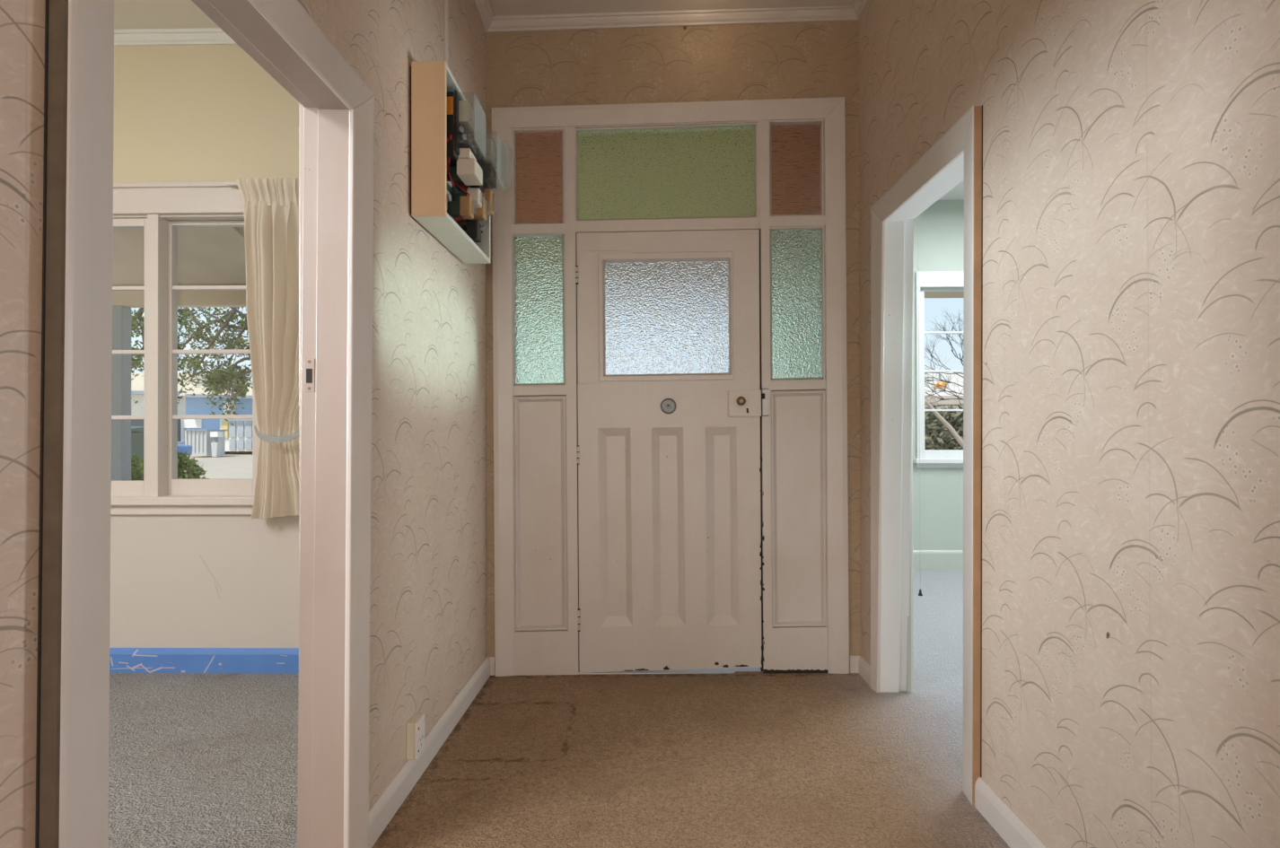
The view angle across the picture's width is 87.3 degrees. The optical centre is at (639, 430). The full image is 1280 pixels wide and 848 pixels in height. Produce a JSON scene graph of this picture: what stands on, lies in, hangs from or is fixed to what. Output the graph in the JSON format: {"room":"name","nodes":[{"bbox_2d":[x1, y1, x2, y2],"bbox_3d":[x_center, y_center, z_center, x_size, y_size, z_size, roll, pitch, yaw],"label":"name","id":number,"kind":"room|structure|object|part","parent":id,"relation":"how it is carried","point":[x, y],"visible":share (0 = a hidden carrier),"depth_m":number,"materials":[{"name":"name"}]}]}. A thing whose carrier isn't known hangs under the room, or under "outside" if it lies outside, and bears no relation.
{"room":"entrance hallway","nodes":[
{"label":"entrance hallway","id":0,"kind":"room"},
{"bbox_2d":[113,0,219,29],"bbox_3d":[-2.734,-1.955,0.843,3.717,0.200,4.980,0,0,1],"label":"ceiling","id":1,"kind":"structure","parent":0,"point":[128,14],"depth_m":2.98,"materials":[{"name":"paint"}]},
{"bbox_2d":[0,0,486,847],"bbox_3d":[-0.812,-0.386,0.315,0.110,3.091,5.800,0,0,1],"label":"wall","id":2,"kind":"structure","parent":0,"point":[428,624],"depth_m":1.98,"materials":[{"name":"paper"}]},
{"bbox_2d":[35,0,374,847],"bbox_3d":[-0.800,0.089,1.307,0.171,2.071,1.007,0,0,1],"label":"door frame","id":3,"kind":"structure","parent":2,"relation":"attached to","point":[337,119],"depth_m":1.33,"materials":[{"name":"beige paint"}]},
{"bbox_3d":[-0.735,0.110,0.884,0.028,2.025,0.108,0,0,1],"label":"architrave","id":4,"kind":"part","parent":3,"relation":"part of","materials":[{"name":"beige paint"}]},
{"bbox_3d":[-0.868,0.107,1.769,0.020,2.041,0.084,0,0,1],"label":"room architrave","id":5,"kind":"part","parent":3,"relation":"part of","materials":[{"name":"paint"}]},
{"bbox_3d":[-0.838,-0.141,1.701,0.026,0.084,0.003,0,0,1],"label":"strike plate","id":6,"kind":"part","parent":3,"relation":"part of","materials":[{"name":"paint"}]},
{"bbox_3d":[-0.731,-0.859,1.325,0.028,0.085,0.933,0,0,1],"label":"head architrave","id":7,"kind":"part","parent":3,"relation":"part of","materials":[{"name":"beige paint"}]},
{"bbox_3d":[-0.722,0.114,1.725,0.028,2.025,0.127,0,0,1],"label":"architrave","id":8,"kind":"part","parent":3,"relation":"part of","materials":[{"name":"beige paint"}]},
{"bbox_2d":[406,713,424,760],"bbox_3d":[-0.706,0.966,2.119,0.039,0.114,0.075,0,0,1],"label":"power outlet","id":9,"kind":"object","parent":2,"relation":"attached to","point":[416,725],"visible":1,"depth_m":2.08,"materials":[{"name":"plastic"}]},
{"bbox_3d":[-0.696,0.966,2.119,0.008,0.112,0.073,0,0,1],"label":"plate","id":10,"kind":"part","parent":9,"relation":"part of","materials":[{"name":"plastic"}]},
{"bbox_2d":[368,656,490,847],"bbox_3d":[-0.711,1.090,2.428,0.018,0.136,1.356,0,0,1],"label":"baseboard","id":11,"kind":"structure","parent":2,"relation":"attached to","point":[390,801],"depth_m":2.18,"materials":[{"name":"beige paint"}]},
{"bbox_2d":[410,0,497,263],"bbox_3d":[-0.616,-1.267,2.416,0.221,1.181,0.598,0,0,1],"label":"meter box","id":12,"kind":"object","parent":2,"relation":"attached to","point":[453,162],"visible":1,"depth_m":2.23,"materials":[{"name":"brown wood"}]},
{"bbox_3d":[-0.668,-0.922,2.124,0.108,0.489,0.016,0,0,1],"label":"panel","id":13,"kind":"part","parent":12,"relation":"part of","materials":[{"name":"brown wood"}]},
{"bbox_3d":[-0.663,-0.685,2.413,0.108,0.016,0.566,0,0,1],"label":"panel","id":14,"kind":"part","parent":12,"relation":"part of","materials":[{"name":"white paint"}]},
{"bbox_3d":[-0.661,-0.794,2.402,0.052,0.050,0.015,0,0,1],"label":"mounting post","id":15,"kind":"part","parent":12,"relation":"part of","materials":[{"name":"black plastic"}]},
{"bbox_3d":[-0.647,-0.910,2.340,0.083,0.069,0.030,0,0,1],"label":"mounting post","id":16,"kind":"part","parent":12,"relation":"part of","materials":[{"name":"plastic"}]},
{"bbox_3d":[-0.613,-1.033,2.315,0.007,0.202,0.170,0,0,1],"label":"meter plate","id":17,"kind":"part","parent":12,"relation":"part of","materials":[{"name":"black plastic"}]},
{"bbox_3d":[-0.657,-0.852,2.473,0.060,0.042,0.015,0,0,1],"label":"mounting post","id":18,"kind":"part","parent":12,"relation":"part of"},
{"bbox_3d":[-0.664,-1.157,2.416,0.108,0.016,0.566,0,0,1],"label":"panel","id":19,"kind":"part","parent":12,"relation":"part of","materials":[{"name":"white paint"}]},
{"bbox_2d":[466,219,485,242],"bbox_3d":[-0.604,-0.739,2.484,0.063,0.069,0.060,0,0,1],"label":"switch","id":20,"kind":"object","parent":12,"relation":"attached to","point":[474,228],"depth_m":2.45,"materials":[{"name":"plastic"}]},
{"bbox_3d":[-0.659,-0.919,2.706,0.108,0.489,0.016,0,0,1],"label":"panel","id":21,"kind":"part","parent":12,"relation":"part of","materials":[{"name":"white paint"}]},
{"bbox_3d":[-0.606,-1.010,2.560,0.033,0.241,0.190,0,0,1],"label":"meter plate","id":22,"kind":"part","parent":12,"relation":"part of","materials":[{"name":"black plastic"}]},
{"bbox_2d":[473,0,493,32],"bbox_3d":[-0.739,-1.897,0.271,0.046,0.060,5.700,0,0,1],"label":"crown molding","id":23,"kind":"structure","parent":2,"relation":"attached to","point":[483,8],"depth_m":3.00,"materials":[{"name":"beige paint"}]},
{"bbox_2d":[109,20,861,672],"bbox_3d":[-1.708,-0.403,3.189,5.486,3.160,0.160,0,0,1],"label":"wall","id":24,"kind":"structure","parent":0,"point":[184,113],"depth_m":3.11,"materials":[{"name":"beige paint"}]},
{"bbox_2d":[113,27,237,45],"bbox_3d":[-2.648,-1.824,3.108,3.617,0.060,0.046,0,0,1],"label":"crown molding","id":25,"kind":"structure","parent":24,"relation":"attached to","point":[208,36],"depth_m":3.10,"materials":[{"name":"white paint"}]},
{"bbox_2d":[110,181,259,515],"bbox_3d":[-2.261,-0.378,3.155,1.184,1.534,0.165,0,0,1],"label":"window","id":26,"kind":"structure","parent":24,"relation":"in","point":[160,208],"depth_m":3.12,"materials":[{"name":"paint"}]},
{"bbox_3d":[-2.507,0.286,3.148,0.386,0.101,0.036,0,0,1],"label":"sash rail","id":27,"kind":"part","parent":26,"relation":"part of","materials":[{"name":"paint"}]},
{"bbox_3d":[-2.510,-0.974,3.155,0.386,0.037,0.036,0,0,1],"label":"sash rail","id":28,"kind":"part","parent":26,"relation":"part of","materials":[{"name":"paint"}]},
{"bbox_3d":[-2.230,-0.329,3.190,0.028,1.329,0.036,0,0,1],"label":"sash","id":29,"kind":"part","parent":26,"relation":"part of","materials":[{"name":"paint"}]},
{"bbox_3d":[-2.263,-1.072,3.110,1.164,0.134,0.022,0,0,1],"label":"head architrave","id":30,"kind":"part","parent":26,"relation":"part of","materials":[{"name":"paint"}]},
{"bbox_3d":[-2.259,0.324,3.142,1.184,0.038,0.145,0,0,1],"label":"sill","id":31,"kind":"part","parent":26,"relation":"part of","materials":[{"name":"paint"}]},
{"bbox_3d":[-2.025,-0.984,3.190,0.386,0.020,0.036,0,0,1],"label":"sash rail","id":32,"kind":"part","parent":26,"relation":"part of","materials":[{"name":"paint"}]},
{"bbox_3d":[-2.022,0.282,3.184,0.386,0.106,0.036,0,0,1],"label":"sash rail","id":33,"kind":"part","parent":26,"relation":"part of","materials":[{"name":"paint"}]},
{"bbox_3d":[-1.724,-0.325,3.099,0.090,1.364,0.020,0,0,1],"label":"architrave","id":34,"kind":"part","parent":26,"relation":"part of","materials":[{"name":"paint"}]},
{"bbox_2d":[225,177,299,519],"bbox_3d":[-1.592,-0.369,3.011,0.597,1.542,0.147,0,0,1],"label":"curtain","id":35,"kind":"object","parent":26,"relation":"hanging from","point":[271,207],"visible":0.59,"depth_m":3.02,"materials":[{"name":"beige fabric"}]},
{"bbox_3d":[-1.593,-1.125,3.056,0.597,0.017,0.012,0,0,1],"label":"rail","id":36,"kind":"part","parent":35,"relation":"part of","materials":[{"name":"white metal"}]},
{"bbox_2d":[109,648,298,673],"bbox_3d":[-2.640,1.079,3.106,3.617,0.140,0.020,0,0,1],"label":"baseboard","id":37,"kind":"structure","parent":24,"relation":"attached to","point":[121,660],"depth_m":3.09,"materials":[{"name":"blue paint"}]},
{"bbox_2d":[489,657,494,675],"bbox_3d":[-0.685,1.106,3.100,0.028,0.112,0.012,0,0,1],"label":"baseboard","id":38,"kind":"structure","parent":24,"relation":"attached to","point":[492,659],"depth_m":3.09,"materials":[{"name":"beige paint"}]},
{"bbox_2d":[494,667,761,675],"bbox_3d":[0.146,1.145,3.165,1.632,0.054,0.154,0,0,1],"label":"threshold","id":39,"kind":"object","parent":24,"relation":"in","point":[705,670],"depth_m":3.11,"materials":[{"name":"metal"}]},
{"bbox_2d":[575,229,764,673],"bbox_3d":[0.138,0.095,3.086,0.868,2.043,0.099,0,0,1],"label":"door","id":40,"kind":"structure","parent":24,"relation":"in","point":[669,474],"depth_m":3.10,"materials":[{"name":"beige paint"}]},
{"bbox_3d":[-0.115,0.446,3.107,0.179,0.940,0.027,0,0,1],"label":"sunk panel","id":41,"kind":"part","parent":40,"relation":"part of","materials":[{"name":"beige paint"}]},
{"bbox_3d":[0.125,-0.527,3.117,0.614,0.563,0.006,0,0,1],"label":"glass pane","id":42,"kind":"part","parent":40,"relation":"part of","materials":[{"name":"white"}]},
{"bbox_3d":[0.131,0.444,3.103,0.174,0.940,0.027,0,0,1],"label":"sunk panel","id":43,"kind":"part","parent":40,"relation":"part of","materials":[{"name":"beige paint"}]},
{"bbox_3d":[0.377,0.441,3.099,0.172,0.939,0.027,0,0,1],"label":"sunk panel","id":44,"kind":"part","parent":40,"relation":"part of","materials":[{"name":"beige paint"}]},
{"bbox_3d":[0.460,-0.134,3.050,0.042,0.042,0.035,0,0,1],"label":"knob","id":45,"kind":"part","parent":40,"relation":"part of","materials":[{"name":"gold metal"}]},
{"bbox_2d":[491,96,849,676],"bbox_3d":[0.134,-0.193,3.119,1.632,2.665,0.100,0,0,1],"label":"door frame","id":46,"kind":"structure","parent":24,"relation":"attached to","point":[775,168],"depth_m":3.10,"materials":[{"name":"beige paint"}]},
{"bbox_3d":[-0.633,-0.176,3.100,0.099,2.628,0.026,0,0,1],"label":"architrave","id":47,"kind":"part","parent":46,"relation":"part of","materials":[{"name":"beige paint"}]},
{"bbox_3d":[-0.469,-0.934,3.143,0.250,0.048,0.080,0,0,1],"label":"sidelight rail","id":48,"kind":"part","parent":46,"relation":"part of","materials":[{"name":"beige paint"}]},
{"bbox_3d":[-0.474,-0.567,3.146,0.270,0.734,0.006,0,0,1],"label":"glass pane","id":49,"kind":"part","parent":46,"relation":"part of","materials":[{"name":"green glass"}]},
{"bbox_3d":[-0.476,-1.191,3.149,0.257,0.470,0.006,0,0,1],"label":"glass pane","id":50,"kind":"part","parent":46,"relation":"part of","materials":[{"name":"brown glass"}]},
{"bbox_3d":[-0.462,-0.186,3.139,0.254,0.049,0.080,0,0,1],"label":"sidelight rail","id":51,"kind":"part","parent":46,"relation":"part of","materials":[{"name":"beige paint"}]},
{"bbox_3d":[-0.460,0.385,3.114,0.272,1.116,0.023,0,0,1],"label":"panel","id":52,"kind":"part","parent":46,"relation":"part of","materials":[{"name":"beige paint"}]},
{"bbox_3d":[-0.455,1.032,3.132,0.258,0.215,0.080,0,0,1],"label":"rail","id":53,"kind":"part","parent":46,"relation":"part of","materials":[{"name":"beige paint"}]},
{"bbox_3d":[0.122,-1.206,3.140,0.869,0.473,0.006,0,0,1],"label":"glass pane","id":54,"kind":"part","parent":46,"relation":"part of","materials":[{"name":"green glass"}]},
{"bbox_3d":[0.123,-0.950,3.133,0.850,0.062,0.080,0,0,1],"label":"transom rail","id":55,"kind":"part","parent":46,"relation":"part of","materials":[{"name":"beige paint"}]},
{"bbox_3d":[0.127,-1.464,3.095,1.623,0.122,0.026,0,0,1],"label":"head architrave","id":56,"kind":"part","parent":46,"relation":"part of","materials":[{"name":"beige paint"}]},
{"bbox_3d":[0.728,-1.222,3.130,0.268,0.465,0.006,0,0,1],"label":"glass pane","id":57,"kind":"part","parent":46,"relation":"part of","materials":[{"name":"brown glass"}]},
{"bbox_3d":[0.730,-0.591,3.127,0.272,0.735,0.006,0,0,1],"label":"glass pane","id":58,"kind":"part","parent":46,"relation":"part of","materials":[{"name":"green glass"}]},
{"bbox_3d":[0.723,-0.965,3.124,0.263,0.052,0.080,0,0,1],"label":"sidelight rail","id":59,"kind":"part","parent":46,"relation":"part of","materials":[{"name":"beige paint"}]},
{"bbox_3d":[0.726,-0.208,3.120,0.263,0.047,0.080,0,0,1],"label":"sidelight rail","id":60,"kind":"part","parent":46,"relation":"part of","materials":[{"name":"beige paint"}]},
{"bbox_3d":[0.730,0.360,3.096,0.278,1.116,0.023,0,0,1],"label":"panel","id":61,"kind":"part","parent":46,"relation":"part of","materials":[{"name":"beige paint"}]},
{"bbox_3d":[0.733,1.009,3.114,0.262,0.214,0.080,0,0,1],"label":"rail","id":62,"kind":"part","parent":46,"relation":"part of","materials":[{"name":"beige paint"}]},
{"bbox_3d":[0.901,-0.207,3.076,0.097,2.640,0.026,0,0,1],"label":"architrave","id":63,"kind":"part","parent":46,"relation":"part of","materials":[{"name":"beige paint"}]},
{"bbox_2d":[487,5,859,32],"bbox_3d":[0.146,-1.902,3.085,1.727,0.095,0.046,0,0,1],"label":"crown molding","id":64,"kind":"structure","parent":24,"relation":"attached to","point":[511,23],"depth_m":3.08,"materials":[{"name":"beige paint"}]},
{"bbox_2d":[849,656,859,673],"bbox_3d":[0.984,1.087,3.074,0.047,0.105,0.012,0,0,1],"label":"baseboard","id":65,"kind":"structure","parent":24,"relation":"attached to","point":[854,661],"depth_m":3.07,"materials":[{"name":"beige paint"}]},
{"bbox_2d":[108,569,1010,847],"bbox_3d":[0.125,1.128,1.413,9.200,0.050,8.040,0,0,1],"label":"floor","id":66,"kind":"structure","parent":0,"point":[738,759],"depth_m":2.24,"materials":[{"name":"carpet"}]},
{"bbox_2d":[487,0,964,200],"bbox_3d":[1.977,-2.092,1.475,5.681,0.420,8.190,0,0,1],"label":"ceiling","id":67,"kind":"structure","parent":0,"point":[498,7],"depth_m":3.03,"materials":[{"name":"paint"}]},
{"bbox_2d":[917,216,922,596],"bbox_3d":[1.552,-0.476,3.728,0.026,2.786,0.026,0,0,1],"label":"pull cord","id":68,"kind":"object","parent":67,"relation":"hanging from","point":[920,591],"visible":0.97,"depth_m":3.73,"materials":[{"name":"white fabric"}]},
{"bbox_3d":[1.549,-0.493,3.729,0.008,2.752,0.002,0,0,1],"label":"cord","id":69,"kind":"part","parent":68,"relation":"part of","materials":[{"name":"white fabric"}]},
{"bbox_2d":[911,200,964,550],"bbox_3d":[2.969,-0.399,5.471,3.832,3.130,0.150,0,0,1],"label":"wall","id":70,"kind":"structure","parent":0,"point":[939,526],"depth_m":5.40,"materials":[{"name":"green paint"}]},
{"bbox_2d":[912,550,963,569],"bbox_3d":[2.982,1.053,5.379,3.612,0.185,0.020,0,0,1],"label":"baseboard","id":71,"kind":"structure","parent":70,"relation":"attached to","point":[922,559],"depth_m":5.38,"materials":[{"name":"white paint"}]},
{"bbox_2d":[913,271,964,467],"bbox_3d":[3.031,-0.493,5.421,1.650,1.578,0.150,0,0,1],"label":"window","id":72,"kind":"structure","parent":70,"relation":"in","point":[928,458],"depth_m":5.39,"materials":[{"name":"white paint"}]},
{"bbox_3d":[2.240,-0.447,5.398,0.030,1.419,0.020,0,0,1],"label":"architrave","id":73,"kind":"part","parent":72,"relation":"part of","materials":[{"name":"white paint"}]},
{"bbox_3d":[2.284,-0.447,5.465,0.056,1.419,0.036,0,0,1],"label":"sash","id":74,"kind":"part","parent":72,"relation":"part of","materials":[{"name":"white paint"}]},
{"bbox_3d":[3.033,0.244,5.417,1.650,0.036,0.150,0,0,1],"label":"sill","id":75,"kind":"part","parent":72,"relation":"part of","materials":[{"name":"white paint"}]},
{"bbox_3d":[3.033,-1.220,5.389,1.620,0.123,0.020,0,0,1],"label":"head architrave","id":76,"kind":"part","parent":72,"relation":"part of","materials":[{"name":"white paint"}]},
{"bbox_3d":[2.610,-1.147,5.463,0.600,0.020,0.036,0,0,1],"label":"sash rail","id":77,"kind":"part","parent":72,"relation":"part of","materials":[{"name":"white paint"}]},
{"bbox_3d":[2.614,0.209,5.457,0.600,0.104,0.036,0,0,1],"label":"sash rail","id":78,"kind":"part","parent":72,"relation":"part of","materials":[{"name":"white paint"}]},
{"bbox_2d":[924,291,963,298],"bbox_3d":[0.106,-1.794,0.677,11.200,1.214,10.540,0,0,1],"label":"window blind","id":79,"kind":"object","parent":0,"point":[927,294],"depth_m":5.76,"materials":[{"name":"beige paint"}]},
{"bbox_2d":[859,0,1279,847],"bbox_3d":[1.054,-0.409,1.481,0.132,3.140,8.190,0,0,1],"label":"wall","id":80,"kind":"structure","parent":0,"point":[1131,385],"depth_m":1.39,"materials":[{"name":"paper"}]},
{"bbox_2d":[851,0,868,19],"bbox_3d":[0.942,-1.937,0.245,0.046,0.060,5.700,0,0,1],"label":"crown molding","id":81,"kind":"structure","parent":80,"relation":"attached to","point":[859,6],"depth_m":3.02,"materials":[{"name":"beige paint"}]},
{"bbox_2d":[858,656,870,686],"bbox_3d":[1.007,1.086,2.982,0.018,0.105,0.193,0,0,1],"label":"baseboard","id":82,"kind":"structure","parent":80,"relation":"attached to","point":[863,667],"depth_m":2.99,"materials":[{"name":"beige paint"}]},
{"bbox_2d":[870,105,982,806],"bbox_3d":[1.064,0.067,2.421,0.171,2.117,1.007,0,0,1],"label":"door frame","id":83,"kind":"structure","parent":80,"relation":"attached to","point":[957,156],"depth_m":2.77,"materials":[{"name":"beige paint"}]},
{"bbox_3d":[0.999,0.089,2.824,0.028,2.078,0.143,0,0,1],"label":"architrave","id":84,"kind":"part","parent":83,"relation":"part of","materials":[{"name":"beige paint"}]},
{"bbox_3d":[1.147,0.084,2.881,0.020,2.087,0.084,0,0,1],"label":"room architrave","id":85,"kind":"part","parent":83,"relation":"part of","materials":[{"name":"white paint"}]},
{"bbox_3d":[0.989,-0.903,2.402,0.028,0.101,0.903,0,0,1],"label":"head architrave","id":86,"kind":"part","parent":83,"relation":"part of","materials":[{"name":"beige paint"}]},
{"bbox_3d":[0.986,0.089,2.004,0.028,2.069,0.120,0,0,1],"label":"architrave","id":87,"kind":"part","parent":83,"relation":"part of","materials":[{"name":"beige paint"}]},
{"bbox_2d":[974,777,1049,847],"bbox_3d":[0.955,1.063,-0.323,0.018,0.118,4.595,0,0,1],"label":"baseboard","id":88,"kind":"structure","parent":80,"relation":"attached to","point":[1010,827],"depth_m":1.81,"materials":[{"name":"beige paint"}]},
{"bbox_3d":[-2.448,1.314,4.152,6.968,0.340,1.760,0,0,1],"label":"floor","id":89,"kind":"structure","parent":0,"visible":0},
{"bbox_2d":[111,227,245,480],"bbox_3d":[-2.950,-0.085,4.217,7.968,3.020,1.860,0,0,1],"label":"verandah","id":90,"kind":"structure","parent":89,"relation":"on","point":[206,256],"depth_m":4.87,"materials":[{"name":"beige paint"}]},
{"bbox_3d":[-3.837,0.258,4.950,0.097,2.347,0.090,0,0,1],"label":"post","id":91,"kind":"part","parent":90,"relation":"part of","materials":[{"name":"paint"}]},
{"label":"outside","id":92,"kind":"structure","parent":0,"visible":0},
{"bbox_2d":[184,451,252,478],"bbox_3d":[0.996,1.551,63.185,260.000,0.430,120.000,0,0,1],"label":"ground","id":93,"kind":"structure","parent":92,"point":[233,464],"depth_m":26.14,"materials":[{"name":"beige concrete"}]},
{"bbox_2d":[131,426,143,474],"bbox_3d":[-8.927,0.703,11.643,0.560,1.570,0.689,0,0,1],"label":"wheelie bin","id":94,"kind":"object","parent":93,"relation":"on","point":[136,432],"visible":0.02,"depth_m":11.59,"materials":[{"name":"green plastic"}]},
{"bbox_3d":[-8.929,-0.032,11.642,0.560,0.100,0.680,0,0,1],"label":"lid","id":95,"kind":"part","parent":94,"relation":"part of","materials":[{"name":"green plastic"}]},
{"bbox_2d":[131,452,143,480],"bbox_3d":[-5.595,0.893,7.277,0.555,1.320,0.461,0,0,1],"label":"shrub","id":96,"kind":"object","parent":93,"relation":"on","point":[135,463],"visible":0.16,"depth_m":7.28,"materials":[{"name":"green plant"}]},
{"bbox_2d":[132,451,206,479],"bbox_3d":[-6.183,0.901,8.790,0.918,1.325,0.730,0,0,1],"label":"shrub","id":97,"kind":"object","parent":93,"relation":"on","point":[184,463],"visible":0.2,"depth_m":8.77,"materials":[{"name":"green plant"}]},
{"bbox_2d":[177,443,192,455],"bbox_3d":[-20.217,0.672,26.308,4.340,1.377,1.620,0,0,1],"label":"car","id":98,"kind":"object","parent":93,"relation":"on","point":[183,448],"visible":0.04,"depth_m":26.67,"materials":[{"name":"blue paint"}]},
{"bbox_2d":[131,306,252,426],"bbox_3d":[-7.588,-0.702,10.849,4.596,4.611,1.885,0,0,26],"label":"tree","id":99,"kind":"object","parent":93,"relation":"on","point":[217,380],"visible":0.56,"depth_m":10.42,"materials":[{"name":"green plant"}]},
{"bbox_2d":[131,372,252,451],"bbox_3d":[-23.677,-0.990,40.083,20.362,4.292,10.600,0,0,1],"label":"building","id":100,"kind":"structure","parent":93,"relation":"on","point":[239,436],"depth_m":35.65,"materials":[{"name":"beige metal"}]},
{"bbox_3d":[-26.719,-0.182,35.656,0.749,0.861,0.060,0,0,1],"label":"pane","id":101,"kind":"part","parent":100,"relation":"part of","materials":[{"name":"grey glass"}]},
{"bbox_3d":[-24.621,-0.015,35.622,0.411,1.192,0.060,0,0,1],"label":"pane","id":102,"kind":"part","parent":100,"relation":"part of","materials":[{"name":"grey glass"}]},
{"bbox_3d":[-22.035,-0.086,35.611,0.313,0.953,0.080,0,0,1],"label":"yellow panel","id":103,"kind":"part","parent":100,"relation":"part of","materials":[{"name":"paint"}]},
{"bbox_3d":[-21.627,-0.086,35.605,0.313,0.858,0.080,0,0,1],"label":"shop pane","id":104,"kind":"part","parent":100,"relation":"part of","materials":[{"name":"grey glass"}]},
{"bbox_3d":[-21.624,0.747,35.601,0.313,0.524,0.080,0,0,1],"label":"kick panel","id":105,"kind":"part","parent":100,"relation":"part of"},
{"bbox_3d":[-21.012,0.223,35.734,2.649,1.772,0.200,0,0,1],"label":"shopfront frame","id":106,"kind":"part","parent":100,"relation":"part of","materials":[{"name":"white metal"}]},
{"bbox_3d":[-21.194,-0.086,35.598,0.313,0.858,0.080,0,0,1],"label":"shop pane","id":107,"kind":"part","parent":100,"relation":"part of","materials":[{"name":"grey glass"}]},
{"bbox_3d":[-21.191,0.747,35.594,0.313,0.524,0.080,0,0,1],"label":"kick panel","id":108,"kind":"part","parent":100,"relation":"part of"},
{"bbox_3d":[-20.762,-0.086,35.592,0.313,0.858,0.080,0,0,1],"label":"shop pane","id":109,"kind":"part","parent":100,"relation":"part of","materials":[{"name":"grey glass"}]},
{"bbox_3d":[-20.759,0.746,35.587,0.312,0.524,0.080,0,0,1],"label":"kick panel","id":110,"kind":"part","parent":100,"relation":"part of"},
{"bbox_2d":[184,429,227,455],"bbox_3d":[-21.376,0.587,33.037,1.134,1.274,1.600,0,0,1],"label":"fence","id":111,"kind":"object","parent":93,"relation":"on","point":[200,441],"visible":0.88,"depth_m":32.34,"materials":[{"name":"white metal"}]},
{"bbox_3d":[-21.352,-0.014,33.040,1.082,0.072,1.600,0,0,1],"label":"lid","id":112,"kind":"part","parent":111,"relation":"part of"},
{"bbox_2d":[210,431,222,456],"bbox_3d":[-20.540,0.658,32.524,0.372,1.212,0.400,0,0,1],"label":"rubbish bin","id":113,"kind":"object","parent":93,"relation":"on","point":[216,447],"visible":1,"depth_m":32.34,"materials":[{"name":"white plastic"}]},
{"bbox_3d":[-20.596,0.442,32.526,0.132,0.261,0.200,0,0,1],"label":"stem","id":114,"kind":"part","parent":113,"relation":"part of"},
{"bbox_2d":[924,405,963,449],"bbox_3d":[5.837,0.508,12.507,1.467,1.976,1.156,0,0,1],"label":"dry bush","id":115,"kind":"object","parent":93,"relation":"on","point":[933,425],"visible":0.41,"depth_m":12.31,"materials":[{"name":"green plant"}]},
{"bbox_2d":[924,308,963,447],"bbox_3d":[4.283,-0.105,9.329,1.739,3.367,1.027,0,0,11],"label":"bare tree","id":116,"kind":"object","parent":93,"relation":"on","point":[939,416],"visible":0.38,"depth_m":9.41,"materials":[{"name":"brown plant"}]},
{"bbox_2d":[924,368,963,412],"bbox_3d":[15.454,-0.903,37.267,6.861,4.388,9.000,0,0,1],"label":"building","id":117,"kind":"structure","parent":93,"relation":"on","point":[956,379],"depth_m":33.77,"materials":[{"name":"white paint"}]}
]}

